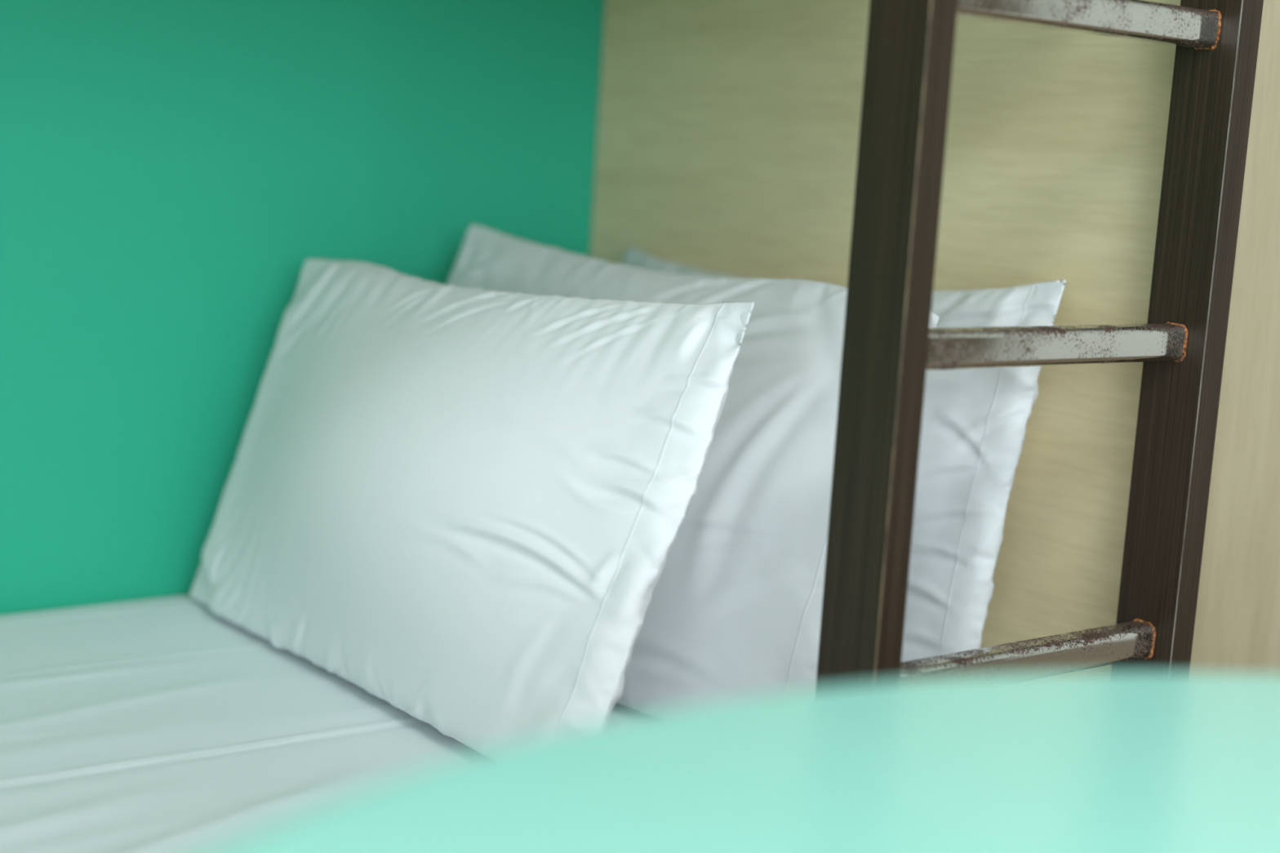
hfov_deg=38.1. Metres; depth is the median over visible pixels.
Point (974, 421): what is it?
pillow
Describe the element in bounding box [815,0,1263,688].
ladder
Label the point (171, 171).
wall
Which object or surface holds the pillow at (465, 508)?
on the sheet
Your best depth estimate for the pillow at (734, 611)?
1.76 m
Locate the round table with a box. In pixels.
[204,671,1279,852]
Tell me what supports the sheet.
on the mattress
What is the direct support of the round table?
on the floor
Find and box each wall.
[0,0,604,615]
[590,0,1279,675]
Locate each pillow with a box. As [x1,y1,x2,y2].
[188,258,755,751]
[446,223,939,713]
[622,246,1066,662]
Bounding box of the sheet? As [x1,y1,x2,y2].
[0,595,642,852]

